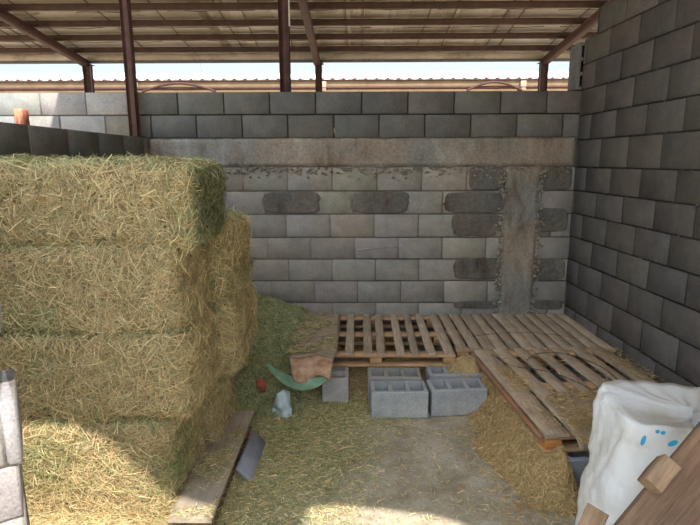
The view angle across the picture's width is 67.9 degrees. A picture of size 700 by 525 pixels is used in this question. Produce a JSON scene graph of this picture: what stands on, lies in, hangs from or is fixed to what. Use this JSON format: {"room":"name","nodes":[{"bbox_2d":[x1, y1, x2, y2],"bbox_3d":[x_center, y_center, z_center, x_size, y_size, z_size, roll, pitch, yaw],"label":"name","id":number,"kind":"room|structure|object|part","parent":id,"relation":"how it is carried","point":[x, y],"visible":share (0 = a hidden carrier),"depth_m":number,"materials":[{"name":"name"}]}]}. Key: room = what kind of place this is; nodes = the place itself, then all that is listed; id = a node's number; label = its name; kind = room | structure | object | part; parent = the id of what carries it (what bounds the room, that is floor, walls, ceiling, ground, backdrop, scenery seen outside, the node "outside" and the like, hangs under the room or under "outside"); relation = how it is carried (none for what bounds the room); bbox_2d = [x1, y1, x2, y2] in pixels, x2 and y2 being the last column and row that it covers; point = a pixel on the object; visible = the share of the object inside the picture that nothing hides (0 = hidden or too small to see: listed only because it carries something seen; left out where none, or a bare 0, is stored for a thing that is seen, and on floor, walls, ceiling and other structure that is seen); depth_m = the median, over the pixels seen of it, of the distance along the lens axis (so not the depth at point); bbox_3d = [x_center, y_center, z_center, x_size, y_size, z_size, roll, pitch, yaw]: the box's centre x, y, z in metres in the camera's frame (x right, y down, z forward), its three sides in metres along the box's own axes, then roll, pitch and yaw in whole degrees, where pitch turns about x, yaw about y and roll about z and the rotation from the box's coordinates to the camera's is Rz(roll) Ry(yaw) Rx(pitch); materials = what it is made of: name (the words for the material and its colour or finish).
{"room":"farm building","nodes":[
{"label":"farm building","id":0,"kind":"room"},
{"bbox_2d":[0,302,29,524],"bbox_3d":[-1.222,0.864,0.982,1.114,1.462,0.208,-7,13,-32],"label":"wall","id":1,"kind":"structure","parent":0,"point":[13,503],"depth_m":1.11,"materials":[{"name":"concrete"}]},
{"bbox_2d":[0,122,149,160],"bbox_3d":[-1.919,0.191,3.106,0.206,1.967,3.596,0,11,1],"label":"wall","id":2,"kind":"structure","parent":0,"point":[14,138],"depth_m":3.31,"materials":[{"name":"concrete"}]},
{"bbox_2d":[14,109,29,124],"bbox_3d":[-1.888,-0.836,2.992,0.054,0.089,0.062,0,11,1],"label":"brick","id":3,"kind":"object","parent":2,"relation":"on","point":[21,115],"visible":0.85,"depth_m":2.97,"materials":[{"name":"orange brick"}]},
{"bbox_2d":[119,0,145,137],"bbox_3d":[-1.927,-2.063,4.489,0.179,1.916,0.264,0,11,1],"label":"steel post","id":4,"kind":"object","parent":2,"relation":"on","point":[124,5],"visible":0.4,"depth_m":4.52,"materials":[{"name":"brown metal"}]},
{"bbox_2d":[0,91,580,344],"bbox_3d":[-2.114,-0.372,4.944,8.701,2.366,0.234,0,11,1],"label":"wall","id":5,"kind":"structure","parent":0,"point":[399,203],"depth_m":4.76,"materials":[{"name":"concrete"}]},
{"bbox_2d":[0,0,610,66],"bbox_3d":[0.077,-2.894,2.616,20.112,1.610,12.250,0,11,1],"label":"ceiling","id":6,"kind":"structure","parent":0,"point":[83,33],"depth_m":7.53,"materials":[{"name":"metal"}]},
{"bbox_2d":[216,345,576,524],"bbox_3d":[0.223,1.360,2.227,4.300,0.009,5.850,0,11,1],"label":"floor","id":7,"kind":"structure","parent":0,"point":[403,511],"depth_m":2.90,"materials":[{"name":"grey concrete"}]},
{"bbox_2d":[21,394,206,521],"bbox_3d":[-1.318,0.968,2.773,1.038,0.693,0.715,0,11,1],"label":"hay bale","id":8,"kind":"object","parent":7,"relation":"on","point":[144,465],"visible":0.57,"depth_m":2.50},
{"bbox_2d":[0,304,224,426],"bbox_3d":[-1.259,0.492,2.692,1.116,0.561,0.679,0,11,1],"label":"hay bale","id":9,"kind":"object","parent":8,"relation":"on","point":[97,376],"visible":0.68,"depth_m":2.42},
{"bbox_2d":[0,237,212,338],"bbox_3d":[-1.280,0.080,2.618,1.127,0.558,0.663,0,11,1],"label":"hay bale","id":10,"kind":"object","parent":9,"relation":"on","point":[72,288],"visible":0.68,"depth_m":2.37},
{"bbox_2d":[0,150,230,256],"bbox_3d":[-1.221,-0.297,2.552,1.212,0.510,0.642,-1,11,-2],"label":"hay bale","id":11,"kind":"object","parent":10,"relation":"on","point":[178,202],"visible":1,"depth_m":2.31},
{"bbox_2d":[28,414,272,524],"bbox_3d":[-1.119,1.148,2.854,1.304,0.251,1.771,0,11,1],"label":"litter","id":12,"kind":"object","parent":7,"relation":"on","point":[122,518],"visible":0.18,"depth_m":2.41,"materials":[{"name":"beige plant"}]},
{"bbox_2d":[168,411,254,524],"bbox_3d":[-0.747,1.151,2.969,0.208,0.117,1.070,0,11,1],"label":"wooden plank","id":13,"kind":"object","parent":7,"relation":"on","point":[243,419],"visible":0.7,"depth_m":2.71,"materials":[{"name":"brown wood"}]},
{"bbox_2d":[167,426,246,518],"bbox_3d":[-0.743,1.092,2.948,0.229,0.030,1.082,0,11,1],"label":"litter","id":14,"kind":"object","parent":13,"relation":"on","point":[221,453],"visible":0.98,"depth_m":2.81,"materials":[{"name":"beige plant"}]},
{"bbox_2d":[200,371,242,445],"bbox_3d":[-1.250,0.867,3.324,1.073,0.693,0.681,0,11,1],"label":"hay bale","id":15,"kind":"object","parent":7,"relation":"on","point":[220,405],"visible":0.2,"depth_m":3.10},
{"bbox_2d":[205,278,259,378],"bbox_3d":[-1.183,0.376,3.259,1.189,0.595,0.744,0,11,1],"label":"hay bale","id":16,"kind":"object","parent":15,"relation":"on","point":[235,329],"visible":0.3,"depth_m":3.00},
{"bbox_2d":[202,206,257,308],"bbox_3d":[-1.190,-0.067,3.139,1.207,0.629,0.689,1,11,2],"label":"hay bale","id":17,"kind":"object","parent":16,"relation":"on","point":[231,261],"visible":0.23,"depth_m":2.95},
{"bbox_2d":[232,365,243,392],"bbox_3d":[-1.281,0.773,3.881,1.018,0.644,0.641,0,11,1],"label":"hay bale","id":18,"kind":"object","parent":7,"relation":"on","point":[237,373],"visible":0.03,"depth_m":3.83},
{"bbox_2d":[235,431,265,480],"bbox_3d":[-0.585,1.143,3.084,0.093,0.097,0.404,0,11,2],"label":"concrete slab","id":19,"kind":"object","parent":7,"relation":"on","point":[246,467],"visible":1,"depth_m":3.04,"materials":[{"name":"grey concrete"}]},
{"bbox_2d":[232,292,309,444],"bbox_3d":[-0.759,0.711,4.107,1.005,0.626,1.866,0,11,1],"label":"hay","id":20,"kind":"object","parent":7,"relation":"on","point":[277,319],"visible":0.34,"depth_m":4.05},
{"bbox_2d":[256,379,265,392],"bbox_3d":[-0.645,0.889,3.763,0.076,0.099,0.041,-1,11,-4],"label":"shard","id":21,"kind":"object","parent":20,"relation":"in","point":[261,384],"visible":1,"depth_m":3.76},
{"bbox_2d":[322,359,348,402],"bbox_3d":[-0.106,0.906,4.016,0.195,0.195,0.395,0,11,1],"label":"concrete block","id":22,"kind":"object","parent":7,"relation":"on","point":[335,390],"visible":0.7,"depth_m":3.83,"materials":[{"name":"grey concrete"}]},
{"bbox_2d":[339,337,345,347],"bbox_3d":[-0.204,0.764,4.738,0.395,0.197,0.195,0,11,1],"label":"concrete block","id":23,"kind":"object","parent":7,"relation":"on","point":[340,338],"visible":0.02,"depth_m":4.63,"materials":[{"name":"grey concrete"}]},
{"bbox_2d":[300,331,440,407],"bbox_3d":[0.176,0.812,4.375,1.370,0.303,1.346,0,11,1],"label":"litter","id":24,"kind":"object","parent":7,"relation":"on","point":[358,376],"visible":0.15,"depth_m":4.18,"materials":[{"name":"beige plant"}]},
{"bbox_2d":[332,314,455,366],"bbox_3d":[0.207,0.647,4.492,1.235,0.115,1.042,0,11,1],"label":"wooden pallet","id":25,"kind":"object","parent":24,"relation":"on","point":[439,337],"visible":0.66,"depth_m":4.30,"materials":[{"name":"brown wood"}]},
{"bbox_2d":[267,313,339,390],"bbox_3d":[-0.346,0.686,4.259,0.506,0.193,1.273,0,11,1],"label":"sack","id":26,"kind":"object","parent":25,"relation":"on","point":[305,367],"visible":0.77,"depth_m":3.74,"materials":[{"name":"brown fabric"}]},
{"bbox_2d":[287,312,338,353],"bbox_3d":[-0.294,0.562,4.343,0.402,0.043,1.055,0,11,1],"label":"litter","id":27,"kind":"object","parent":26,"relation":"on","point":[326,321],"visible":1,"depth_m":4.23,"materials":[{"name":"beige plant"}]},
{"bbox_2d":[213,387,575,524],"bbox_3d":[0.019,1.166,3.134,2.247,0.050,1.955,0,11,1],"label":"hay","id":28,"kind":"object","parent":7,"relation":"on","point":[286,462],"visible":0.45,"depth_m":3.04},
{"bbox_2d":[272,390,291,418],"bbox_3d":[-0.480,0.984,3.640,0.151,0.179,0.121,0,11,1],"label":"plastic bag","id":29,"kind":"object","parent":28,"relation":"on","point":[281,403],"visible":1,"depth_m":3.64,"materials":[{"name":"white plastic"}]},
{"bbox_2d":[368,367,421,401],"bbox_3d":[0.330,0.915,3.901,0.395,0.195,0.195,0,11,2],"label":"concrete block","id":30,"kind":"object","parent":7,"relation":"on","point":[374,373],"visible":0.52,"depth_m":3.90,"materials":[{"name":"grey concrete"}]},
{"bbox_2d":[370,381,428,417],"bbox_3d":[0.344,0.969,3.688,0.395,0.195,0.195,0,11,0],"label":"concrete block","id":31,"kind":"object","parent":7,"relation":"on","point":[394,399],"visible":1,"depth_m":3.60,"materials":[{"name":"grey concrete"}]},
{"bbox_2d":[254,406,569,524],"bbox_3d":[0.312,1.195,2.981,1.616,0.040,1.660,0,11,1],"label":"litter","id":32,"kind":"object","parent":7,"relation":"on","point":[460,426],"visible":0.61,"depth_m":2.83,"materials":[{"name":"beige plant"}]},
{"bbox_2d":[393,337,439,359],"bbox_3d":[0.595,0.773,4.681,0.395,0.197,0.195,0,11,1],"label":"concrete block","id":33,"kind":"object","parent":7,"relation":"on","point":[436,347],"visible":0.02,"depth_m":4.58,"materials":[{"name":"grey concrete"}]},
{"bbox_2d":[355,353,482,403],"bbox_3d":[0.610,0.802,4.254,1.213,0.338,1.029,0,11,1],"label":"hay","id":34,"kind":"object","parent":7,"relation":"on","point":[466,364],"visible":0.17,"depth_m":3.90},
{"bbox_2d":[425,366,482,382],"bbox_3d":[0.783,0.904,3.951,0.395,0.195,0.195,0,11,-1],"label":"concrete block","id":35,"kind":"object","parent":7,"relation":"on","point":[442,372],"visible":0.33,"depth_m":3.85,"materials":[{"name":"grey concrete"}]},
{"bbox_2d":[426,378,487,416],"bbox_3d":[0.758,0.961,3.723,0.395,0.195,0.195,-1,11,-4],"label":"concrete block","id":36,"kind":"object","parent":7,"relation":"on","point":[461,396],"visible":0.82,"depth_m":3.63,"materials":[{"name":"grey concrete"}]},
{"bbox_2d":[441,335,480,354],"bbox_3d":[1.046,0.764,4.726,0.395,0.193,0.195,0,11,1],"label":"concrete block","id":37,"kind":"object","parent":7,"relation":"on","point":[452,344],"visible":0.02,"depth_m":4.63,"materials":[{"name":"grey concrete"}]},
{"bbox_2d":[459,366,578,517],"bbox_3d":[0.952,1.021,3.279,0.739,0.316,1.703,0,11,1],"label":"hay","id":38,"kind":"object","parent":7,"relation":"on","point":[510,444],"visible":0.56,"depth_m":2.93},
{"bbox_2d":[515,374,556,410],"bbox_3d":[1.287,0.945,3.792,0.395,0.197,0.195,0,11,1],"label":"concrete block","id":39,"kind":"object","parent":7,"relation":"on","point":[537,376],"visible":0.06,"depth_m":3.84,"materials":[{"name":"grey concrete"}]},
{"bbox_2d":[547,365,601,381],"bbox_3d":[1.841,0.856,4.248,0.395,0.193,0.195,0,11,1],"label":"concrete block","id":40,"kind":"object","parent":7,"relation":"on","point":[569,367],"visible":0.02,"depth_m":4.15,"materials":[{"name":"grey concrete"}]},
{"bbox_2d":[438,314,614,359],"bbox_3d":[1.461,0.634,4.537,1.245,0.116,0.930,0,11,0],"label":"wooden pallet","id":41,"kind":"object","parent":40,"relation":"on","point":[553,323],"visible":0.85,"depth_m":4.44,"materials":[{"name":"brown wood"}]},
{"bbox_2d":[472,332,579,338],"bbox_3d":[1.461,0.608,4.376,0.873,0.005,0.135,1,11,4],"label":"wire","id":42,"kind":"object","parent":41,"relation":"on","point":[504,332],"visible":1,"depth_m":4.41,"materials":[{"name":"black metal"}]},
{"bbox_2d":[561,423,589,488],"bbox_3d":[1.234,1.106,2.978,0.195,0.195,0.395,-1,11,-5],"label":"concrete block","id":43,"kind":"object","parent":7,"relation":"on","point":[579,461],"visible":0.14,"depth_m":2.78,"materials":[{"name":"grey concrete"}]},
{"bbox_2d":[471,346,657,452],"bbox_3d":[1.506,0.846,3.458,1.054,0.116,1.280,-1,11,-4],"label":"wooden pallet","id":44,"kind":"object","parent":43,"relation":"on","point":[548,440],"visible":0.57,"depth_m":3.51,"materials":[{"name":"brown wood"}]},
{"bbox_3d":[0.992,0.833,3.418,0.024,0.032,1.260,-1,11,-4],"label":"rail","id":45,"kind":"part","parent":44,"relation":"part of","materials":[{"name":"brown wood"}]},
{"bbox_2d":[493,359,563,429],"bbox_3d":[1.098,0.802,3.342,0.192,0.027,1.083,0,11,1],"label":"litter","id":46,"kind":"object","parent":44,"relation":"on","point":[508,371],"visible":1,"depth_m":3.37,"materials":[{"name":"beige plant"}]},
{"bbox_2d":[491,354,593,396],"bbox_3d":[1.314,0.754,3.563,0.309,0.022,0.818,-3,11,-14],"label":"wire","id":47,"kind":"object","parent":44,"relation":"on","point":[491,354],"visible":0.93,"depth_m":3.55,"materials":[{"name":"black metal"}]},
{"bbox_2d":[489,349,647,401],"bbox_3d":[1.504,0.755,3.572,1.065,0.031,0.877,0,11,1],"label":"litter","id":48,"kind":"object","parent":44,"relation":"on","point":[526,349],"visible":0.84,"depth_m":3.62,"materials":[{"name":"beige plant"}]},
{"bbox_2d":[545,391,595,450],"bbox_3d":[1.569,0.891,2.978,0.740,0.061,0.595,0,11,1],"label":"cardboard sheet","id":49,"kind":"object","parent":44,"relation":"on","point":[588,429],"visible":0.21,"depth_m":3.00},
{"bbox_2d":[545,388,597,445],"bbox_3d":[1.561,0.853,2.947,0.853,0.040,0.709,0,11,1],"label":"litter","id":50,"kind":"object","parent":49,"relation":"on","point":[559,397],"visible":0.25,"depth_m":3.00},
{"bbox_2d":[527,352,616,379],"bbox_3d":[1.592,0.746,3.587,0.425,0.025,0.786,-4,12,-20],"label":"wire","id":51,"kind":"object","parent":44,"relation":"on","point":[542,352],"visible":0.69,"depth_m":3.85,"materials":[{"name":"black metal"}]},
{"bbox_2d":[597,347,661,381],"bbox_3d":[1.980,0.751,3.568,0.212,0.024,0.965,0,11,1],"label":"litter","id":52,"kind":"object","parent":44,"relation":"on","point":[617,347],"visible":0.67,"depth_m":3.68,"materials":[{"name":"beige plant"}]},
{"bbox_2d":[575,374,629,390],"bbox_3d":[1.837,0.945,3.786,0.395,0.197,0.195,0,11,1],"label":"concrete block","id":53,"kind":"object","parent":7,"relation":"on","point":[603,376],"visible":0.06,"depth_m":3.84,"materials":[{"name":"grey concrete"}]},
{"bbox_2d":[575,379,699,524],"bbox_3d":[1.445,0.962,2.229,0.875,0.761,0.531,0,11,1],"label":"woven sack","id":54,"kind":"object","parent":7,"relation":"on","point":[634,423],"visible":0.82,"depth_m":2.21,"materials":[{"name":"white plastic"}]},
{"bbox_2d":[577,421,699,524],"bbox_3d":[0.903,0.891,1.713,1.674,1.160,0.250,-4,12,-21],"label":"pallet","id":55,"kind":"object","parent":7,"relation":"on","point":[670,494],"visible":1,"depth_m":1.73,"materials":[{"name":"brown wood"}]},
{"bbox_2d":[564,0,699,386],"bbox_3d":[2.207,-0.490,2.764,0.213,3.412,3.999,-1,11,-2],"label":"wall","id":56,"kind":"structure","parent":0,"point":[633,274],"depth_m":3.71,"materials":[{"name":"concrete"}]},
{"bbox_2d":[567,42,584,90],"bbox_3d":[2.060,-1.738,4.651,0.130,0.395,0.195,0,11,1],"label":"concrete block","id":57,"kind":"object","parent":56,"relation":"on","point":[575,75],"visible":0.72,"depth_m":4.62,"materials":[{"name":"grey concrete"}]},
{"label":"ground","id":58,"kind":"structure","parent":0,"visible":0},
{"bbox_2d":[82,64,94,91],"bbox_3d":[-4.377,-1.649,8.991,0.216,3.358,0.216,0,11,1],"label":"steel post","id":59,"kind":"object","parent":58,"relation":"on","point":[88,79],"visible":0.28,"depth_m":8.67,"materials":[{"name":"brown metal"}]},
{"bbox_2d":[277,0,290,91],"bbox_3d":[-0.621,-1.159,5.129,0.176,3.862,0.176,0,11,1],"label":"steel post","id":60,"kind":"object","parent":58,"relation":"on","point":[283,5],"visible":0.22,"depth_m":4.91,"materials":[{"name":"brown metal"}]},
{"bbox_2d":[0,70,568,92],"bbox_3d":[-0.862,-3.428,15.050,26.000,4.495,3.179,0,11,1],"label":"shed","id":61,"kind":"object","parent":58,"relation":"on","point":[112,82],"visible":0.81,"depth_m":13.40,"materials":[{"name":"beige metal"}]},
{"bbox_2d":[313,63,323,91],"bbox_3d":[-0.517,-1.653,8.954,0.198,3.358,0.198,0,11,1],"label":"steel post","id":62,"kind":"object","parent":58,"relation":"on","point":[318,69],"visible":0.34,"depth_m":8.63,"materials":[{"name":"brown metal"}]},
{"bbox_2d":[537,62,548,90],"bbox_3d":[3.213,-1.657,8.919,0.216,3.358,0.216,0,11,1],"label":"steel post","id":63,"kind":"object","parent":58,"relation":"on","point":[543,69],"visible":0.23,"depth_m":8.60,"materials":[{"name":"brown metal"}]}
]}

